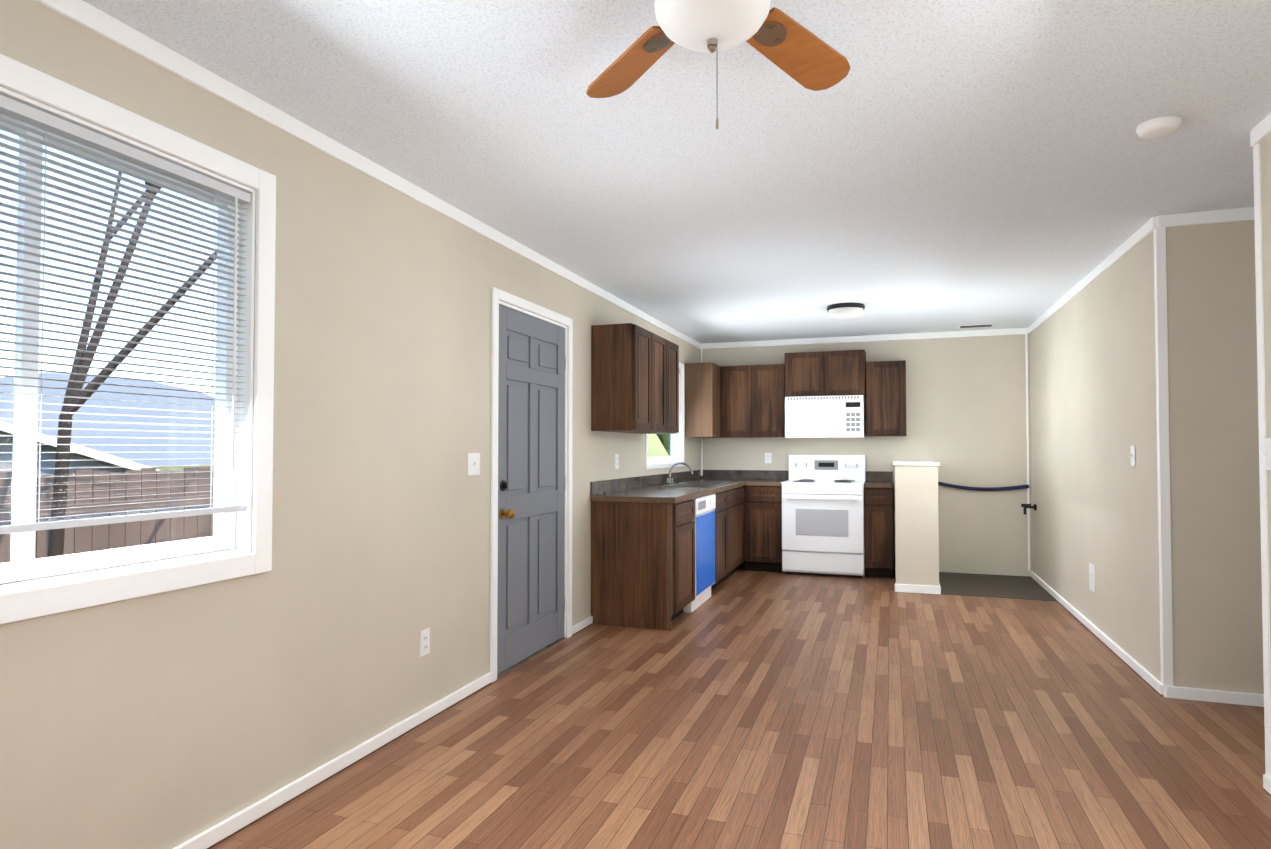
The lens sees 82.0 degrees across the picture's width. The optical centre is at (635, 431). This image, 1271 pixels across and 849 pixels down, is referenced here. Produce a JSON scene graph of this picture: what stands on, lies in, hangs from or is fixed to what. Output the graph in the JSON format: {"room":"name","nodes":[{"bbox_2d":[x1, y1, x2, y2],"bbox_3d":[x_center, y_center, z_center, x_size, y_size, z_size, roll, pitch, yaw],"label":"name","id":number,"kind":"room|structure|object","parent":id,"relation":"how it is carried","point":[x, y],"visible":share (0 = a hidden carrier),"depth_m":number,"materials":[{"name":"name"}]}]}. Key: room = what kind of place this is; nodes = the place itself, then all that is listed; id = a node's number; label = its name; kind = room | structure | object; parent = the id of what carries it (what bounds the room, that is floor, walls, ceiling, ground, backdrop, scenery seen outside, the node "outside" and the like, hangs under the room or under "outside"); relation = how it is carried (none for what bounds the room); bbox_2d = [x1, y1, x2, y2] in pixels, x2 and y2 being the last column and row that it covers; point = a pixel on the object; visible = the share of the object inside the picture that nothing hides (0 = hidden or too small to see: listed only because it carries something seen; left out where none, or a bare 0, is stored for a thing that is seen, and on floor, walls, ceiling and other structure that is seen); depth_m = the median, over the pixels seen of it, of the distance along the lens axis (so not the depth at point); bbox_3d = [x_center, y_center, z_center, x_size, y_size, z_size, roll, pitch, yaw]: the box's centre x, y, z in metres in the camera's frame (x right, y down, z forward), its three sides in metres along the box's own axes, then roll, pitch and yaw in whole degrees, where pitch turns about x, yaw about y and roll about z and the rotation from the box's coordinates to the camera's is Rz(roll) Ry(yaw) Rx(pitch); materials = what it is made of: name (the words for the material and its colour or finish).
{"room":"kitchen","nodes":[
{"label":"kitchen","id":0,"kind":"room"},
{"bbox_2d":[0,0,699,848],"bbox_3d":[-0.883,0.118,3.822,0.120,2.440,9.670,0,-1,19],"label":"wall","id":1,"kind":"structure","parent":0,"point":[168,720],"depth_m":2.72,"materials":[{"name":"paint"}]},
{"bbox_2d":[0,54,275,624],"bbox_3d":[-1.551,-0.222,1.886,0.136,1.374,1.424,0,-1,19],"label":"window","id":2,"kind":"structure","parent":1,"relation":"in","point":[24,564],"depth_m":2.18,"materials":[{"name":"white plastic"}]},
{"bbox_2d":[0,94,250,533],"bbox_3d":[-1.519,-0.283,1.876,0.048,1.068,1.240,0,-1,19],"label":"window blind","id":3,"kind":"object","parent":2,"relation":"attached to","point":[20,111],"visible":1,"depth_m":2.05,"materials":[{"name":"white plastic"}]},
{"bbox_2d":[173,672,491,848],"bbox_3d":[-1.569,1.258,1.609,0.021,0.058,4.850,0,-1,19],"label":"baseboard","id":4,"kind":"structure","parent":1,"relation":"attached to","point":[221,831],"depth_m":2.73,"materials":[{"name":"white wood"}]},
{"bbox_2d":[33,0,700,348],"bbox_3d":[-0.816,-1.071,3.826,0.021,0.062,9.430,0,-1,19],"label":"trim","id":5,"kind":"structure","parent":1,"relation":"attached to","point":[99,22],"depth_m":2.60,"materials":[{"name":"white wood"}]},
{"bbox_2d":[419,628,429,656],"bbox_3d":[-0.968,0.968,3.360,0.008,0.116,0.072,0,-1,19],"label":"electrical outlet","id":6,"kind":"object","parent":1,"relation":"attached to","point":[424,643],"visible":1,"depth_m":3.35,"materials":[{"name":"white plastic"}]},
{"bbox_2d":[467,453,479,475],"bbox_3d":[-0.829,0.167,3.765,0.018,0.116,0.115,0,-1,19],"label":"light switch","id":7,"kind":"object","parent":1,"relation":"attached to","point":[473,464],"visible":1,"depth_m":3.76,"materials":[{"name":"white plastic"}]},
{"bbox_2d":[497,305,565,674],"bbox_3d":[-0.598,0.321,4.426,0.118,2.035,0.906,0,-1,19],"label":"door","id":8,"kind":"structure","parent":1,"relation":"in","point":[531,472],"depth_m":4.38,"materials":[{"name":"grey wood"}]},
{"bbox_2d":[490,287,572,682],"bbox_3d":[-0.658,0.290,4.439,0.136,2.125,1.040,0,-1,19],"label":"door frame","id":9,"kind":"structure","parent":1,"relation":"attached to","point":[498,295],"depth_m":4.18,"materials":[{"name":"white painted wood"}]},
{"bbox_2d":[572,616,592,635],"bbox_3d":[-0.370,1.338,5.054,0.018,0.058,0.348,0,-1,19],"label":"baseboard","id":10,"kind":"structure","parent":1,"relation":"attached to","point":[588,621],"depth_m":5.04,"materials":[{"name":"white wood"}]},
{"bbox_2d":[615,454,618,468],"bbox_3d":[-0.145,0.233,5.739,0.008,0.116,0.072,0,-1,19],"label":"outlet","id":11,"kind":"object","parent":1,"relation":"attached to","point":[616,461],"visible":1,"depth_m":5.73,"materials":[{"name":"white plastic"}]},
{"bbox_2d":[591,323,678,433],"bbox_3d":[0.027,-0.377,5.751,0.333,0.760,1.150,0,-1,19],"label":"upper cabinet","id":12,"kind":"object","parent":1,"relation":"attached to","point":[634,378],"visible":1,"depth_m":5.25,"materials":[{"name":"brown wood"}]},
{"bbox_2d":[645,362,684,468],"bbox_3d":[0.239,-0.187,7.024,0.136,1.060,1.260,0,-1,19],"label":"kitchen window","id":13,"kind":"structure","parent":1,"relation":"in","point":[674,451],"depth_m":7.52,"materials":[{"name":"white"}]},
{"bbox_2d":[679,370,680,408],"bbox_3d":[0.269,-0.452,7.019,0.036,0.398,1.120,0,-1,19],"label":"window shade","id":14,"kind":"object","parent":13,"relation":"attached to","point":[679,388],"visible":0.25,"depth_m":7.54,"materials":[{"name":"white"}]},
{"bbox_2d":[684,362,720,436],"bbox_3d":[0.708,-0.328,7.741,0.308,0.765,0.377,0,-1,19],"label":"upper cabinet","id":15,"kind":"object","parent":1,"relation":"attached to","point":[702,398],"visible":0.88,"depth_m":7.57,"materials":[{"name":"brown wood"}]},
{"bbox_2d":[83,0,1270,343],"bbox_3d":[1.686,-1.172,2.956,5.560,0.100,9.670,0,-1,19],"label":"ceiling","id":16,"kind":"structure","parent":0,"point":[925,166],"depth_m":2.76,"materials":[{"name":"white paint"}]},
{"bbox_2d":[586,0,849,129],"bbox_3d":[0.203,-0.924,1.666,1.128,0.455,1.145,0,-1,19],"label":"ceiling fan","id":17,"kind":"object","parent":16,"relation":"hanging from","point":[804,57],"visible":1,"depth_m":1.88,"materials":[{"name":"brown wood"}]},
{"bbox_2d":[827,303,864,319],"bbox_3d":[1.752,-0.998,6.091,0.310,0.100,0.310,0,-1,19],"label":"flush ceiling light","id":18,"kind":"object","parent":16,"relation":"attached to","point":[842,311],"visible":1,"depth_m":5.99,"materials":[{"name":"white glass"}]},
{"bbox_2d":[957,323,994,327],"bbox_3d":[3.280,-1.021,7.042,0.320,0.010,0.140,0,-1,19],"label":"ceiling vent","id":19,"kind":"object","parent":16,"relation":"in","point":[976,325],"visible":1,"depth_m":7.01,"materials":[{"name":"white plastic"}]},
{"bbox_2d":[1136,116,1182,138],"bbox_3d":[1.918,-1.110,2.678,0.140,0.035,0.140,0,-1,19],"label":"smoke detector","id":20,"kind":"object","parent":16,"relation":"attached to","point":[1158,127],"visible":1,"depth_m":2.64,"materials":[{"name":"white plastic"}]},
{"bbox_2d":[210,565,1270,848],"bbox_3d":[1.686,1.365,2.897,5.560,0.104,9.670,0,-1,19],"label":"floor","id":21,"kind":"structure","parent":0,"point":[740,707],"depth_m":3.08,"materials":[{"name":"laminate"}]},
{"bbox_2d":[591,499,694,630],"bbox_3d":[0.068,0.938,5.397,0.623,0.875,0.578,0,-1,19],"label":"base cabinet","id":22,"kind":"object","parent":21,"relation":"on","point":[642,564],"visible":0.96,"depth_m":5.14,"materials":[{"name":"brown wood"}]},
{"bbox_2d":[684,494,715,612],"bbox_3d":[0.293,0.953,5.977,0.610,0.872,0.660,0,-1,19],"label":"dishwasher","id":23,"kind":"object","parent":21,"relation":"on","point":[704,519],"visible":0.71,"depth_m":5.83,"materials":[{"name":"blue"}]},
{"bbox_2d":[711,489,730,589],"bbox_3d":[0.471,0.964,6.553,0.624,0.876,0.539,0,-1,19],"label":"base cabinet","id":24,"kind":"object","parent":21,"relation":"on","point":[729,534],"depth_m":6.51,"materials":[{"name":"brown wood"}]},
{"bbox_2d":[731,486,743,573],"bbox_3d":[0.665,0.977,7.110,0.624,0.876,0.885,0,-1,19],"label":"base cabinet","id":25,"kind":"object","parent":21,"relation":"on","point":[737,494],"depth_m":7.12,"materials":[{"name":"brown wood"}]},
{"bbox_2d":[590,470,749,502],"bbox_3d":[0.513,0.458,6.627,0.660,0.139,3.196,0,-1,19],"label":"countertop","id":26,"kind":"structure","parent":25,"relation":"on","point":[648,489],"depth_m":5.99,"materials":[{"name":"laminate"}]},
{"bbox_2d":[664,462,692,484],"bbox_3d":[0.418,0.389,6.873,0.255,0.209,0.200,0,-1,19],"label":"faucet","id":27,"kind":"object","parent":26,"relation":"on","point":[669,479],"visible":1,"depth_m":6.86,"materials":[{"name":"silver metal"}]},
{"bbox_2d":[661,482,730,486],"bbox_3d":[0.581,0.566,6.812,0.448,0.163,0.868,0,-1,19],"label":"sink","id":28,"kind":"object","parent":26,"relation":"in","point":[697,484],"visible":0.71,"depth_m":6.81,"materials":[{"name":"silver metal"}]},
{"bbox_2d":[750,470,788,485],"bbox_3d":[1.407,0.482,7.673,0.339,0.139,0.632,0,-1,19],"label":"countertop","id":29,"kind":"structure","parent":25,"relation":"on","point":[757,477],"depth_m":7.94,"materials":[{"name":"laminate"}]},
{"bbox_2d":[743,486,783,571],"bbox_3d":[1.380,0.991,7.675,0.398,0.875,0.623,0,-1,19],"label":"base cabinet","id":30,"kind":"object","parent":21,"relation":"on","point":[762,528],"visible":0.92,"depth_m":7.39,"materials":[{"name":"brown wood"}]},
{"bbox_2d":[781,455,865,577],"bbox_3d":[1.918,0.830,7.422,0.784,1.185,0.707,0,-1,19],"label":"stove","id":31,"kind":"object","parent":21,"relation":"on","point":[822,515],"visible":1,"depth_m":7.17,"materials":[{"name":"white metal"},{"name":"glass"}]},
{"bbox_2d":[864,488,892,577],"bbox_3d":[2.435,0.982,7.308,0.261,0.875,0.623,0,-1,19],"label":"base cabinet","id":32,"kind":"object","parent":21,"relation":"on","point":[878,523],"visible":0.98,"depth_m":7.02,"materials":[{"name":"brown wood"}]},
{"bbox_2d":[864,471,892,487],"bbox_3d":[2.433,0.474,7.315,0.261,0.139,0.632,0,-1,19],"label":"countertop","id":33,"kind":"structure","parent":32,"relation":"on","point":[874,479],"depth_m":7.57,"materials":[{"name":"laminate"}]},
{"bbox_2d":[893,460,940,593],"bbox_3d":[2.644,0.846,6.921,0.380,1.130,1.225,0,-1,19],"label":"wall","id":34,"kind":"structure","parent":21,"relation":"on","point":[916,531],"depth_m":6.36,"materials":[{"name":"paint"}]},
{"bbox_2d":[700,334,1031,575],"bbox_3d":[2.374,0.209,7.742,3.450,2.440,0.120,0,-1,19],"label":"wall","id":35,"kind":"structure","parent":0,"point":[965,411],"depth_m":7.38,"materials":[{"name":"paint"}]},
{"bbox_2d":[695,364,784,437],"bbox_3d":[1.136,-0.323,7.944,0.983,0.765,0.333,0,-1,19],"label":"upper cabinet","id":36,"kind":"object","parent":35,"relation":"attached to","point":[752,401],"visible":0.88,"depth_m":7.73,"materials":[{"name":"brown wood"}]},
{"bbox_2d":[765,453,771,462],"bbox_3d":[1.451,0.285,7.994,0.072,0.116,0.008,0,-1,19],"label":"electrical outlet","id":37,"kind":"object","parent":35,"relation":"attached to","point":[768,457],"visible":1,"depth_m":7.99,"materials":[{"name":"white plastic"}]},
{"bbox_2d":[785,350,865,396],"bbox_3d":[1.987,-0.595,7.654,0.804,0.465,0.333,0,-1,19],"label":"upper cabinet","id":38,"kind":"object","parent":35,"relation":"attached to","point":[831,373],"visible":0.98,"depth_m":7.49,"materials":[{"name":"brown wood"}]},
{"bbox_2d":[785,395,864,437],"bbox_3d":[1.968,-0.150,7.587,0.776,0.422,0.453,0,-1,19],"label":"microwave","id":39,"kind":"object","parent":38,"relation":"attached to","point":[824,416],"visible":1,"depth_m":7.40,"materials":[{"name":"white"}]},
{"bbox_2d":[701,328,1024,348],"bbox_3d":[2.294,-0.980,7.723,3.270,0.062,0.021,0,-1,19],"label":"trim","id":40,"kind":"structure","parent":35,"relation":"attached to","point":[1012,331],"depth_m":7.66,"materials":[{"name":"white wood"}]},
{"bbox_2d":[866,360,906,435],"bbox_3d":[2.554,-0.332,7.450,0.380,0.750,0.333,0,-1,19],"label":"upper cabinet","id":41,"kind":"object","parent":35,"relation":"attached to","point":[885,398],"visible":1,"depth_m":7.30,"materials":[{"name":"brown wood"}]},
{"bbox_2d":[938,482,1028,490],"bbox_3d":[3.418,0.536,7.275,0.890,0.101,0.036,0,-1,19],"label":"hose","id":42,"kind":"object","parent":35,"relation":"attached to","point":[984,488],"visible":0.83,"depth_m":7.25,"materials":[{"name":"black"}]},
{"bbox_2d":[1029,134,1270,687],"bbox_3d":[2.355,0.090,2.630,0.120,2.440,9.550,0,-1,19],"label":"wall","id":43,"kind":"structure","parent":0,"point":[1094,495],"depth_m":4.39,"materials":[{"name":"paint"}]},
{"bbox_2d":[701,143,1270,777],"bbox_3d":[1.578,0.156,5.430,3.432,2.440,4.737,0,-1,19],"label":"trim","id":44,"kind":"structure","parent":43,"relation":"attached to","point":[1163,457],"depth_m":3.68,"materials":[{"name":"white wood"}]},
{"bbox_2d":[1021,504,1036,514],"bbox_3d":[3.714,0.730,6.903,0.125,0.100,0.060,0,-1,19],"label":"valve","id":45,"kind":"object","parent":43,"relation":"attached to","point":[1025,506],"visible":1,"depth_m":6.90,"materials":[{"name":"black metal"}]},
{"bbox_2d":[1089,563,1095,592],"bbox_3d":[3.115,0.996,4.987,0.008,0.180,0.140,0,-1,19],"label":"electrical outlet","id":46,"kind":"object","parent":43,"relation":"attached to","point":[1092,584],"visible":1,"depth_m":4.97,"materials":[{"name":"white plastic"}]},
{"bbox_2d":[1025,215,1160,333],"bbox_3d":[3.259,-1.033,5.457,0.021,0.062,3.668,0,-1,19],"label":"trim","id":47,"kind":"structure","parent":43,"relation":"attached to","point":[1148,227],"depth_m":4.64,"materials":[{"name":"white wood"}]},
{"bbox_2d":[1030,571,1168,697],"bbox_3d":[3.259,1.346,5.401,0.021,0.058,3.668,0,-1,19],"label":"baseboard","id":48,"kind":"structure","parent":43,"relation":"attached to","point":[1125,657],"depth_m":4.55,"materials":[{"name":"white wood"}]},
{"bbox_2d":[1130,446,1135,465],"bbox_3d":[2.805,0.135,4.130,0.018,0.116,0.072,0,-1,19],"label":"light switch","id":49,"kind":"object","parent":43,"relation":"attached to","point":[1133,456],"visible":1,"depth_m":4.11,"materials":[{"name":"white plastic"}]},
{"bbox_2d":[1250,113,1270,146],"bbox_3d":[1.531,-1.148,0.510,0.021,0.062,4.710,0,-1,19],"label":"trim","id":50,"kind":"structure","parent":43,"relation":"attached to","point":[1262,130],"depth_m":2.66,"materials":[{"name":"white wood"}]},
{"bbox_2d":[1262,438,1270,469],"bbox_3d":[2.292,0.081,2.658,0.018,0.116,0.072,0,-1,19],"label":"light switch","id":51,"kind":"object","parent":43,"relation":"attached to","point":[1267,451],"visible":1,"depth_m":2.65,"materials":[{"name":"white plastic"}]},
{"bbox_2d":[1263,774,1270,795],"bbox_3d":[1.531,1.231,0.454,0.021,0.058,4.710,0,-1,19],"label":"baseboard","id":52,"kind":"structure","parent":43,"relation":"attached to","point":[1266,779],"depth_m":2.65,"materials":[{"name":"white wood"}]},
{"bbox_2d":[1185,220,1263,693],"bbox_3d":[3.742,0.108,3.402,1.990,2.440,0.120,0,-1,19],"label":"wall","id":53,"kind":"structure","parent":0,"point":[1226,585],"depth_m":3.61,"materials":[{"name":"paint"}]},
{"bbox_2d":[1161,207,1253,227],"bbox_3d":[3.620,-1.081,3.399,1.960,0.062,0.018,0,-1,19],"label":"trim","id":54,"kind":"structure","parent":53,"relation":"attached to","point":[1236,214],"depth_m":3.65,"materials":[{"name":"white wood"}]},
{"bbox_2d":[1169,686,1263,706],"bbox_3d":[3.620,1.298,3.343,1.960,0.058,0.018,0,-1,19],"label":"baseboard","id":55,"kind":"structure","parent":53,"relation":"attached to","point":[1207,695],"depth_m":3.60,"materials":[{"name":"white wood"}]},
{"label":"outside","id":56,"kind":"structure","parent":0,"visible":0},
{"bbox_2d":[152,464,213,470],"bbox_3d":[-36.446,2.893,34.039,86.950,0.200,120.000,0,-1,19],"label":"ground","id":57,"kind":"structure","parent":56,"point":[169,467],"depth_m":78.74,"materials":[{"name":"green plant"}]},
{"bbox_2d":[0,421,157,474],"bbox_3d":[-11.990,1.013,10.675,7.140,2.470,6.000,0,-1,19],"label":"house","id":58,"kind":"structure","parent":57,"relation":"on","point":[87,459],"depth_m":10.73,"materials":[{"name":"grey"}]},
{"bbox_2d":[0,467,213,562],"bbox_3d":[-5.029,1.192,4.630,0.060,1.830,17.074,0,-1,19],"label":"fence","id":59,"kind":"object","parent":57,"relation":"on","point":[170,523],"depth_m":6.32,"materials":[{"name":"brown wood"}]},
{"bbox_2d":[0,372,214,465],"bbox_3d":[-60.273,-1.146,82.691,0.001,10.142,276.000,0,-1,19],"label":"neighboring building","id":60,"kind":"structure","parent":57,"relation":"on","point":[129,426],"depth_m":86.29,"materials":[{"name":"blue"}]},
{"bbox_2d":[48,172,216,556],"bbox_3d":[-2.757,-0.617,5.083,3.242,5.473,2.588,0,-1,19],"label":"bare tree","id":61,"kind":"object","parent":57,"relation":"on","point":[55,496],"depth_m":4.40,"materials":[{"name":"black plant"}]},
{"bbox_2d":[648,434,669,456],"bbox_3d":[-0.134,0.214,15.594,4.870,4.297,6.154,0,-1,19],"label":"tree","id":62,"kind":"object","parent":57,"relation":"on","point":[653,452],"depth_m":12.94,"materials":[{"name":"green plant"}]}
]}

